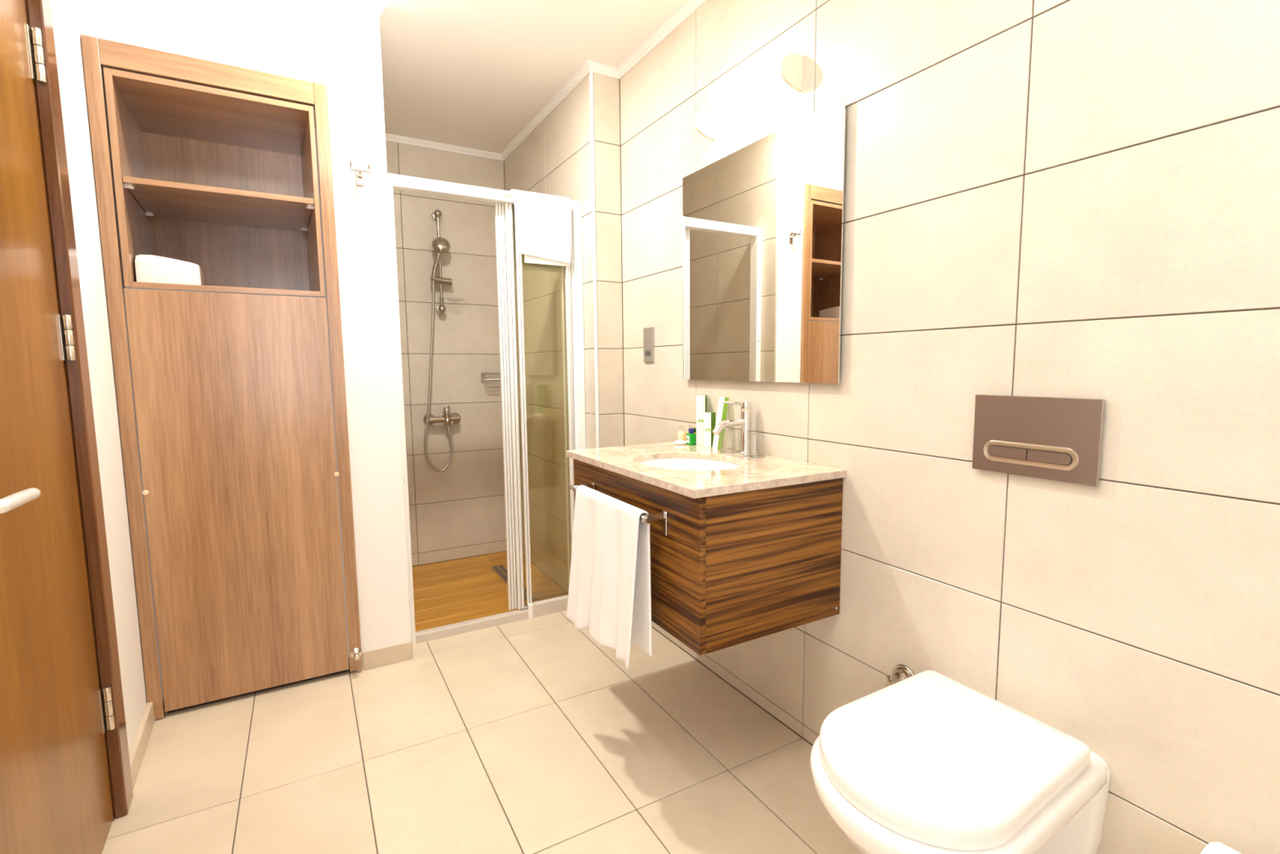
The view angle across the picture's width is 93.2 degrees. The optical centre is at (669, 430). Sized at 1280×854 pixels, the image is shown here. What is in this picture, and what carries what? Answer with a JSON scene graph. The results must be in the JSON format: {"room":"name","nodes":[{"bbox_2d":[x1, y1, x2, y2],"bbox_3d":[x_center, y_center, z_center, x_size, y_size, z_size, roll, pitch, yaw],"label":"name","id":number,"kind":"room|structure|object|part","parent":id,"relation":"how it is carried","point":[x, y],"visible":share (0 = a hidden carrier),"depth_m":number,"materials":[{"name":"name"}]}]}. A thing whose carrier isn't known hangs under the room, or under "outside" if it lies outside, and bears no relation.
{"room":"bathroom","nodes":[
{"label":"bathroom","id":0,"kind":"room"},
{"bbox_2d":[50,0,146,751],"bbox_3d":[-0.906,-0.094,0.533,0.120,2.507,3.650,-4,7,-33],"label":"wall","id":1,"kind":"structure","parent":0,"point":[64,13],"depth_m":1.74,"materials":[{"name":"white paint"}]},
{"bbox_2d":[0,0,133,853],"bbox_3d":[-1.236,-0.009,1.107,0.192,2.120,0.990,-4,7,-33],"label":"door","id":2,"kind":"structure","parent":1,"relation":"in","point":[65,775],"depth_m":1.29,"materials":[{"name":"brown wood"}]},
{"bbox_3d":[-1.034,0.110,0.929,0.071,0.025,0.168,-4,7,-31],"label":"handle","id":3,"kind":"part","parent":2,"relation":"part of","materials":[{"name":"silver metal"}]},
{"bbox_2d":[128,701,155,788],"bbox_3d":[-1.596,0.949,1.820,0.017,0.070,0.429,-4,7,-33],"label":"baseboard","id":4,"kind":"structure","parent":1,"relation":"attached to","point":[138,748],"depth_m":1.82,"materials":[{"name":"tile"}]},
{"bbox_2d":[77,0,411,671],"bbox_3d":[-1.625,-0.297,2.267,1.034,2.457,0.542,-4,7,-31],"label":"wall","id":5,"kind":"structure","parent":0,"point":[337,46],"depth_m":2.19,"materials":[{"name":"white paint"}]},
{"bbox_2d":[324,0,386,14],"bbox_3d":[-1.379,-1.487,1.962,0.839,0.030,0.026,-4,7,-31],"label":"trim","id":6,"kind":"structure","parent":5,"relation":"attached to","point":[369,6],"depth_m":2.14,"materials":[{"name":"white paint"}]},
{"bbox_2d":[348,161,371,186],"bbox_3d":[-1.112,-0.918,2.170,0.071,0.070,0.048,-4,7,-31],"label":"towel hook","id":7,"kind":"object","parent":5,"relation":"attached to","point":[359,173],"visible":1,"depth_m":2.17,"materials":[{"name":"silver metal"}]},
{"bbox_3d":[-1.123,-0.911,2.188,0.025,0.054,0.006,-4,7,-31],"label":"wall plate","id":8,"kind":"part","parent":7,"relation":"part of","materials":[{"name":"silver metal"}]},
{"bbox_3d":[-1.112,-0.920,2.171,0.018,0.024,0.037,-4,7,-31],"label":"arm","id":9,"kind":"part","parent":7,"relation":"part of","materials":[{"name":"silver metal"}]},
{"bbox_2d":[378,6,386,35],"bbox_3d":[-1.371,-1.567,2.731,0.026,0.030,1.340,-4,7,-31],"label":"trim","id":10,"kind":"structure","parent":5,"relation":"attached to","point":[381,15],"depth_m":2.22,"materials":[{"name":"white paint"}]},
{"bbox_2d":[362,640,413,670],"bbox_3d":[-1.108,0.887,2.379,0.178,0.073,0.006,-4,7,-31],"label":"baseboard","id":11,"kind":"structure","parent":5,"relation":"attached to","point":[378,657],"depth_m":2.38,"materials":[{"name":"tile"}]},
{"bbox_2d":[385,140,515,566],"bbox_3d":[-1.438,-0.385,3.672,0.911,2.577,0.128,-4,7,-31],"label":"wall","id":12,"kind":"structure","parent":0,"point":[458,512],"depth_m":3.67,"materials":[{"name":"brown tile"}]},
{"bbox_2d":[422,405,461,426],"bbox_3d":[-1.349,-0.086,3.612,0.218,0.124,0.119,-4,7,-31],"label":"shower mixer","id":13,"kind":"object","parent":12,"relation":"attached to","point":[447,419],"visible":0.93,"depth_m":3.60,"materials":[{"name":"silver metal"}]},
{"bbox_3d":[-1.429,-0.063,3.603,0.068,0.068,0.055,-4,7,-31],"label":"wall plate","id":14,"kind":"part","parent":13,"relation":"part of","materials":[{"name":"silver metal"}]},
{"bbox_3d":[-1.325,-0.121,3.598,0.046,0.050,0.076,-4,7,-31],"label":"knob","id":15,"kind":"part","parent":13,"relation":"part of","materials":[{"name":"silver metal"}]},
{"bbox_3d":[-1.301,-0.071,3.680,0.068,0.068,0.055,-4,7,-31],"label":"wall plate","id":16,"kind":"part","parent":13,"relation":"part of","materials":[{"name":"silver metal"}]},
{"bbox_2d":[385,133,503,160],"bbox_3d":[-1.368,-1.647,3.496,0.827,0.030,0.026,-4,7,-31],"label":"trim","id":17,"kind":"structure","parent":12,"relation":"attached to","point":[388,137],"depth_m":3.52,"materials":[{"name":"white paint"}]},
{"bbox_2d":[430,209,464,314],"bbox_3d":[-1.308,-0.983,3.542,0.180,0.590,0.122,-2,6,-13],"label":"slide rail","id":18,"kind":"object","parent":12,"relation":"attached to","point":[437,214],"visible":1,"depth_m":3.53,"materials":[{"name":"silver metal"}]},
{"bbox_2d":[423,237,453,472],"bbox_3d":[-1.354,-0.426,3.526,0.188,1.368,0.087,-4,7,-31],"label":"shower","id":19,"kind":"object","parent":18,"relation":"attached to","point":[440,245],"visible":1,"depth_m":3.51,"materials":[{"name":"silver metal"}]},
{"bbox_3d":[-1.339,-0.962,3.480,0.082,0.236,0.030,0,6,6],"label":"handle","id":20,"kind":"part","parent":19,"relation":"part of","materials":[{"name":"silver metal"}]},
{"bbox_3d":[-1.341,-0.982,3.525,0.017,0.543,0.017,-4,7,-31],"label":"rail","id":21,"kind":"part","parent":18,"relation":"part of","materials":[{"name":"silver metal"}]},
{"bbox_3d":[-1.282,-0.758,3.577,0.139,0.042,0.113,1,6,10],"label":"soap dish","id":22,"kind":"part","parent":18,"relation":"part of","materials":[{"name":"clear plastic"}]},
{"bbox_2d":[480,372,510,380],"bbox_3d":[-1.078,-0.335,3.757,0.166,0.050,0.110,-4,7,-31],"label":"basket","id":23,"kind":"object","parent":12,"relation":"attached to","point":[484,373],"visible":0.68,"depth_m":3.71,"materials":[{"name":"silver metal"}]},
{"bbox_2d":[102,550,862,853],"bbox_3d":[-0.697,1.071,1.526,2.300,0.120,4.700,-4,7,-31],"label":"floor","id":24,"kind":"structure","parent":0,"point":[527,735],"depth_m":1.80,"materials":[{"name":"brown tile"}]},
{"bbox_2d":[80,34,362,719],"bbox_3d":[-1.584,-0.138,2.263,0.635,2.141,0.587,-4,7,-31],"label":"tall cabinet","id":25,"kind":"object","parent":24,"relation":"on","point":[224,397],"visible":0.99,"depth_m":2.08,"materials":[{"name":"brown wood"}]},
{"bbox_3d":[-1.834,-0.789,2.066,0.018,0.646,0.527,-4,7,-34],"label":"panel","id":26,"kind":"part","parent":25,"relation":"part of","materials":[{"name":"brown wood"}]},
{"bbox_2d":[134,254,204,285],"bbox_3d":[-1.699,-0.533,2.063,0.171,0.102,0.251,-4,7,-31],"label":"folded towel","id":27,"kind":"object","parent":25,"relation":"in","point":[148,268],"visible":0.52,"depth_m":1.96,"materials":[{"name":"white fabric"}]},
{"bbox_3d":[-1.475,-1.147,1.961,0.552,0.073,0.048,-4,7,-31],"label":"frame rail","id":28,"kind":"part","parent":25,"relation":"part of","materials":[{"name":"brown wood"}]},
{"bbox_3d":[-1.609,-1.116,2.169,0.534,0.019,0.526,-4,7,-31],"label":"panel","id":29,"kind":"part","parent":25,"relation":"part of","materials":[{"name":"brown wood"}]},
{"bbox_2d":[122,175,314,231],"bbox_3d":[-1.608,-0.808,2.202,0.530,0.018,0.522,-4,7,-31],"label":"shelf","id":30,"kind":"object","parent":25,"relation":"attached to","point":[163,202],"depth_m":2.15,"materials":[{"name":"brown wood"}]},
{"bbox_3d":[-1.759,-0.827,2.424,0.544,0.646,0.012,-4,7,-31],"label":"panel","id":31,"kind":"part","parent":25,"relation":"part of","materials":[{"name":"brown wood"}]},
{"bbox_3d":[-1.606,-0.491,2.234,0.534,0.018,0.528,-4,7,-31],"label":"panel","id":32,"kind":"part","parent":25,"relation":"part of","materials":[{"name":"brown wood"}]},
{"bbox_3d":[-1.462,0.234,2.095,0.546,1.389,0.019,-4,7,-31],"label":"door","id":33,"kind":"part","parent":25,"relation":"part of","materials":[{"name":"brown wood"}]},
{"bbox_3d":[-1.383,-0.819,2.337,0.015,0.646,0.527,-4,7,-34],"label":"panel","id":34,"kind":"part","parent":25,"relation":"part of","materials":[{"name":"brown wood"}]},
{"bbox_2d":[415,608,528,644],"bbox_3d":[-0.888,0.885,2.693,0.528,0.068,0.040,-4,7,-31],"label":"threshold","id":35,"kind":"object","parent":24,"relation":"on","point":[463,627],"visible":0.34,"depth_m":2.68,"materials":[{"name":"beige stone"}]},
{"bbox_2d":[386,173,586,644],"bbox_3d":[-0.768,-0.072,2.676,0.826,1.915,0.067,-4,7,-31],"label":"shower door frame","id":36,"kind":"structure","parent":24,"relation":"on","point":[574,273],"depth_m":2.73,"materials":[{"name":"white metal"}]},
{"bbox_3d":[-1.107,-0.049,2.472,0.034,1.914,0.062,-4,7,-31],"label":"wall post","id":37,"kind":"part","parent":36,"relation":"part of","materials":[{"name":"white metal"}]},
{"bbox_3d":[-0.768,-1.002,2.583,0.814,0.045,0.060,-4,7,-31],"label":"head rail","id":38,"kind":"part","parent":36,"relation":"part of","materials":[{"name":"white metal"}]},
{"bbox_2d":[510,189,571,272],"bbox_3d":[-0.577,-0.889,2.709,0.262,0.330,0.095,-4,7,-31],"label":"bath towel","id":39,"kind":"object","parent":36,"relation":"hanging from","point":[543,221],"visible":0.97,"depth_m":2.68,"materials":[{"name":"white fabric"}]},
{"bbox_3d":[-0.435,-0.125,2.873,0.048,1.852,0.062,-4,7,-31],"label":"wall post","id":40,"kind":"part","parent":36,"relation":"part of","materials":[{"name":"white metal"}]},
{"bbox_2d":[490,564,535,599],"bbox_3d":[-0.885,0.846,3.385,0.070,0.005,0.616,-4,7,-31],"label":"shower drain","id":41,"kind":"object","parent":24,"relation":"on","point":[500,570],"visible":0.44,"depth_m":3.50,"materials":[{"name":"silver metal"}]},
{"bbox_2d":[526,594,568,617],"bbox_3d":[-0.534,0.850,2.904,0.299,0.092,0.042,-4,7,-31],"label":"threshold","id":42,"kind":"object","parent":24,"relation":"on","point":[551,606],"visible":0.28,"depth_m":2.86,"materials":[{"name":"beige stone"}]},
{"bbox_2d":[313,0,688,153],"bbox_3d":[-0.658,-1.479,1.320,2.450,0.080,4.750,-4,7,-31],"label":"ceiling","id":43,"kind":"structure","parent":0,"point":[473,74],"depth_m":2.51,"materials":[{"name":"white paint"}]},
{"bbox_2d":[503,71,624,592],"bbox_3d":[-0.647,-0.359,3.383,0.144,2.577,1.444,-4,7,-31],"label":"wall","id":44,"kind":"structure","parent":0,"point":[575,153],"depth_m":2.88,"materials":[{"name":"brown tile"}]},
{"bbox_2d":[500,60,590,160],"bbox_3d":[-0.685,-1.614,3.143,0.026,0.030,1.340,-4,7,-31],"label":"trim","id":45,"kind":"structure","parent":44,"relation":"attached to","point":[584,69],"depth_m":3.00,"materials":[{"name":"white paint"}]},
{"bbox_2d":[619,0,1279,853],"bbox_3d":[0.656,-0.167,1.490,0.120,2.577,3.450,-4,7,-31],"label":"wall","id":46,"kind":"structure","parent":0,"point":[1050,198],"depth_m":1.22,"materials":[{"name":"brown tile"}]},
{"bbox_2d":[587,60,619,79],"bbox_3d":[-0.285,-1.561,2.620,0.164,0.030,0.026,-4,7,-31],"label":"trim","id":47,"kind":"structure","parent":46,"relation":"attached to","point":[594,67],"depth_m":2.62,"materials":[{"name":"white paint"}]},
{"bbox_2d":[643,326,653,361],"bbox_3d":[-0.091,-0.364,2.580,0.011,0.146,0.080,-4,7,-31],"label":"socket","id":48,"kind":"object","parent":46,"relation":"attached to","point":[648,332],"visible":1,"depth_m":2.57,"materials":[{"name":"silver metal"}]},
{"bbox_2d":[644,350,650,356],"bbox_3d":[-0.094,-0.328,2.582,0.002,0.026,0.044,-4,7,-31],"label":"outlet","id":49,"kind":"object","parent":48,"relation":"attached to","point":[647,353],"depth_m":2.58,"materials":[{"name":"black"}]},
{"bbox_2d":[617,0,706,79],"bbox_3d":[0.624,-1.423,1.259,0.026,0.030,3.308,-4,7,-31],"label":"trim","id":50,"kind":"structure","parent":46,"relation":"attached to","point":[690,6],"depth_m":2.34,"materials":[{"name":"white paint"}]},
{"bbox_2d":[573,458,843,655],"bbox_3d":[0.073,0.309,1.922,0.485,0.395,0.793,-4,7,-31],"label":"vanity cabinet","id":51,"kind":"object","parent":46,"relation":"attached to","point":[732,569],"visible":0.7,"depth_m":1.57,"materials":[{"name":"brown wood"}]},
{"bbox_2d":[566,484,652,668],"bbox_3d":[-0.187,0.407,1.743,0.081,0.436,0.433,-4,7,-31],"label":"hand towel","id":52,"kind":"object","parent":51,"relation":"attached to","point":[610,593],"visible":1,"depth_m":1.68,"materials":[{"name":"white fabric"}]},
{"bbox_2d":[568,482,668,535],"bbox_3d":[-0.164,0.225,1.769,0.074,0.064,0.518,-4,7,-31],"label":"towel bar","id":53,"kind":"object","parent":51,"relation":"attached to","point":[647,518],"visible":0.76,"depth_m":1.57,"materials":[{"name":"silver metal"}]},
{"bbox_3d":[-0.281,0.186,1.953,0.067,0.018,0.012,-4,7,-31],"label":"arm","id":54,"kind":"part","parent":53,"relation":"part of","materials":[{"name":"silver metal"}]},
{"bbox_3d":[-0.188,0.206,1.752,0.016,0.016,0.518,-4,7,-31],"label":"rod","id":55,"kind":"part","parent":53,"relation":"part of","materials":[{"name":"silver metal"}]},
{"bbox_3d":[-0.045,0.225,1.565,0.067,0.018,0.012,-4,7,-31],"label":"arm","id":56,"kind":"part","parent":53,"relation":"part of","materials":[{"name":"silver metal"}]},
{"bbox_3d":[-0.124,0.325,1.804,0.018,0.391,0.790,-4,7,-31],"label":"panel","id":57,"kind":"part","parent":51,"relation":"part of","materials":[{"name":"brown wood"}]},
{"bbox_2d":[566,441,846,498],"bbox_3d":[0.066,0.167,1.897,0.507,0.154,0.802,-4,7,-31],"label":"countertop","id":58,"kind":"structure","parent":51,"relation":"on","point":[692,471],"depth_m":1.74,"materials":[{"name":"beige stone"}]},
{"bbox_2d":[673,439,686,444],"bbox_3d":[0.039,0.043,2.251,0.052,0.018,0.052,-4,7,-31],"label":"soap","id":59,"kind":"object","parent":58,"relation":"on","point":[680,442],"visible":0.98,"depth_m":2.23,"materials":[{"name":"white"}]},
{"bbox_2d":[677,425,686,441],"bbox_3d":[0.046,0.015,2.306,0.033,0.063,0.033,-4,7,-31],"label":"lotion bottle","id":60,"kind":"object","parent":58,"relation":"on","point":[682,433],"visible":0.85,"depth_m":2.29,"materials":[{"name":"beige plastic"}]},
{"bbox_2d":[636,457,741,470],"bbox_3d":[0.057,0.179,1.878,0.335,0.134,0.420,-4,7,-31],"label":"washbasin","id":61,"kind":"object","parent":58,"relation":"in","point":[671,463],"depth_m":2.03,"materials":[{"name":"white ceramic"}]},
{"bbox_2d":[686,428,696,444],"bbox_3d":[0.078,0.024,2.233,0.028,0.060,0.031,-4,7,-31],"label":"shampoo bottle","id":62,"kind":"object","parent":58,"relation":"on","point":[691,436],"visible":1,"depth_m":2.22,"materials":[{"name":"green plastic"}]},
{"bbox_2d":[696,394,706,444],"bbox_3d":[0.118,-0.038,2.229,0.033,0.183,0.033,2,6,18],"label":"carton","id":63,"kind":"object","parent":58,"relation":"on","point":[701,400],"visible":0.91,"depth_m":2.21,"materials":[{"name":"white cardboard"}]},
{"bbox_2d":[703,411,715,447],"bbox_3d":[0.145,-0.003,2.179,0.032,0.123,0.032,4,8,37],"label":"carton","id":64,"kind":"object","parent":58,"relation":"on","point":[709,418],"visible":0.95,"depth_m":2.17,"materials":[{"name":"white cardboard"}]},
{"bbox_2d":[711,396,729,449],"bbox_3d":[0.179,-0.024,2.117,0.056,0.186,0.028,-4,7,-31],"label":"carton","id":65,"kind":"object","parent":58,"relation":"on","point":[722,408],"visible":0.76,"depth_m":2.11,"materials":[{"name":"white cardboard"}]},
{"bbox_2d":[719,426,740,450],"bbox_3d":[0.205,0.032,2.047,0.073,0.081,0.073,-4,7,-31],"label":"drinking glass","id":66,"kind":"object","parent":58,"relation":"on","point":[727,427],"visible":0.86,"depth_m":2.05,"materials":[{"name":"clear glass"}]},
{"bbox_2d":[712,400,751,454],"bbox_3d":[0.203,-0.008,1.966,0.152,0.178,0.041,-4,7,-31],"label":"faucet","id":67,"kind":"object","parent":58,"relation":"on","point":[744,422],"visible":0.99,"depth_m":1.98,"materials":[{"name":"silver metal"}]},
{"bbox_3d":[0.194,-0.010,1.960,0.132,0.051,0.025,-4,7,-31],"label":"spout","id":68,"kind":"part","parent":67,"relation":"part of","materials":[{"name":"silver metal"}]},
{"bbox_3d":[0.209,-0.086,1.962,0.098,0.022,0.010,-4,7,-30],"label":"lever","id":69,"kind":"part","parent":67,"relation":"part of","materials":[{"name":"silver metal"}]},
{"bbox_2d":[742,430,765,456],"bbox_3d":[0.270,0.044,1.931,0.073,0.081,0.073,-4,7,-31],"label":"drinking glass","id":70,"kind":"object","parent":58,"relation":"on","point":[748,430],"visible":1,"depth_m":1.93,"materials":[{"name":"clear glass"}]},
{"bbox_3d":[0.282,0.342,1.598,0.464,0.395,0.018,-4,7,-31],"label":"panel","id":71,"kind":"part","parent":51,"relation":"part of","materials":[{"name":"brown wood"}]},
{"bbox_2d":[693,53,802,139],"bbox_3d":[0.230,-1.042,1.904,0.080,0.094,0.447,-4,7,-31],"label":"wall lamp","id":72,"kind":"object","parent":46,"relation":"attached to","point":[783,78],"visible":1,"depth_m":1.84,"materials":[{"name":"white glass"}]},
{"bbox_3d":[0.261,-1.044,1.922,0.009,0.080,0.423,-4,7,-31],"label":"plate","id":73,"kind":"part","parent":72,"relation":"part of","materials":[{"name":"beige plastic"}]},
{"bbox_2d":[682,97,845,383],"bbox_3d":[0.264,-0.535,1.963,0.021,0.748,0.793,-4,7,-31],"label":"wall mirror","id":74,"kind":"object","parent":46,"relation":"attached to","point":[762,222],"visible":1,"depth_m":1.87,"materials":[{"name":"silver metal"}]},
{"bbox_2d":[884,664,915,687],"bbox_3d":[0.576,0.640,1.534,0.064,0.073,0.072,-4,7,-31],"label":"angle valve","id":75,"kind":"object","parent":46,"relation":"attached to","point":[900,672],"visible":0.52,"depth_m":1.53,"materials":[{"name":"silver metal"}]},
{"bbox_3d":[0.554,0.635,1.520,0.012,0.035,0.020,-4,7,-31],"label":"handle","id":76,"kind":"part","parent":75,"relation":"part of","materials":[{"name":"silver metal"}]},
{"bbox_3d":[0.593,0.638,1.544,0.026,0.072,0.072,-4,7,-31],"label":"wall plate","id":77,"kind":"part","parent":75,"relation":"part of","materials":[{"name":"silver metal"}]},
{"bbox_2d":[809,670,1111,853],"bbox_3d":[0.528,0.776,1.178,0.528,0.387,0.398,-4,7,-31],"label":"toilet","id":78,"kind":"object","parent":46,"relation":"attached to","point":[926,762],"visible":1,"depth_m":1.08,"materials":[{"name":"white ceramic"}]},
{"bbox_3d":[0.509,0.626,1.151,0.451,0.016,0.361,-4,7,-31],"label":"seat","id":79,"kind":"part","parent":78,"relation":"part of","materials":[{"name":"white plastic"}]},
{"bbox_3d":[0.528,0.801,1.180,0.528,0.338,0.398,-4,7,-31],"label":"bowl","id":80,"kind":"part","parent":78,"relation":"part of","materials":[{"name":"white ceramic"}]},
{"bbox_2d":[972,394,1105,486],"bbox_3d":[0.741,0.014,1.235,0.017,0.164,0.248,-4,7,-31],"label":"flush plate","id":81,"kind":"object","parent":46,"relation":"attached to","point":[1060,439],"visible":1,"depth_m":1.22,"materials":[{"name":"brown metal"}]},
{"bbox_3d":[0.744,0.014,1.236,0.012,0.162,0.246,-4,7,-31],"label":"frame","id":82,"kind":"part","parent":81,"relation":"part of","materials":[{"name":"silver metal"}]},
{"bbox_3d":[0.931,0.716,0.928,0.091,0.048,0.154,-4,7,-31],"label":"holder","id":83,"kind":"object","parent":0,"visible":0},
{"bbox_2d":[1200,841,1242,853],"bbox_3d":[0.883,0.716,0.930,0.112,0.112,0.100,-4,7,-31],"label":"toilet roll","id":84,"kind":"object","parent":83,"relation":"on","point":[1212,847],"visible":1,"depth_m":0.95,"materials":[{"name":"white paper"}]}
]}

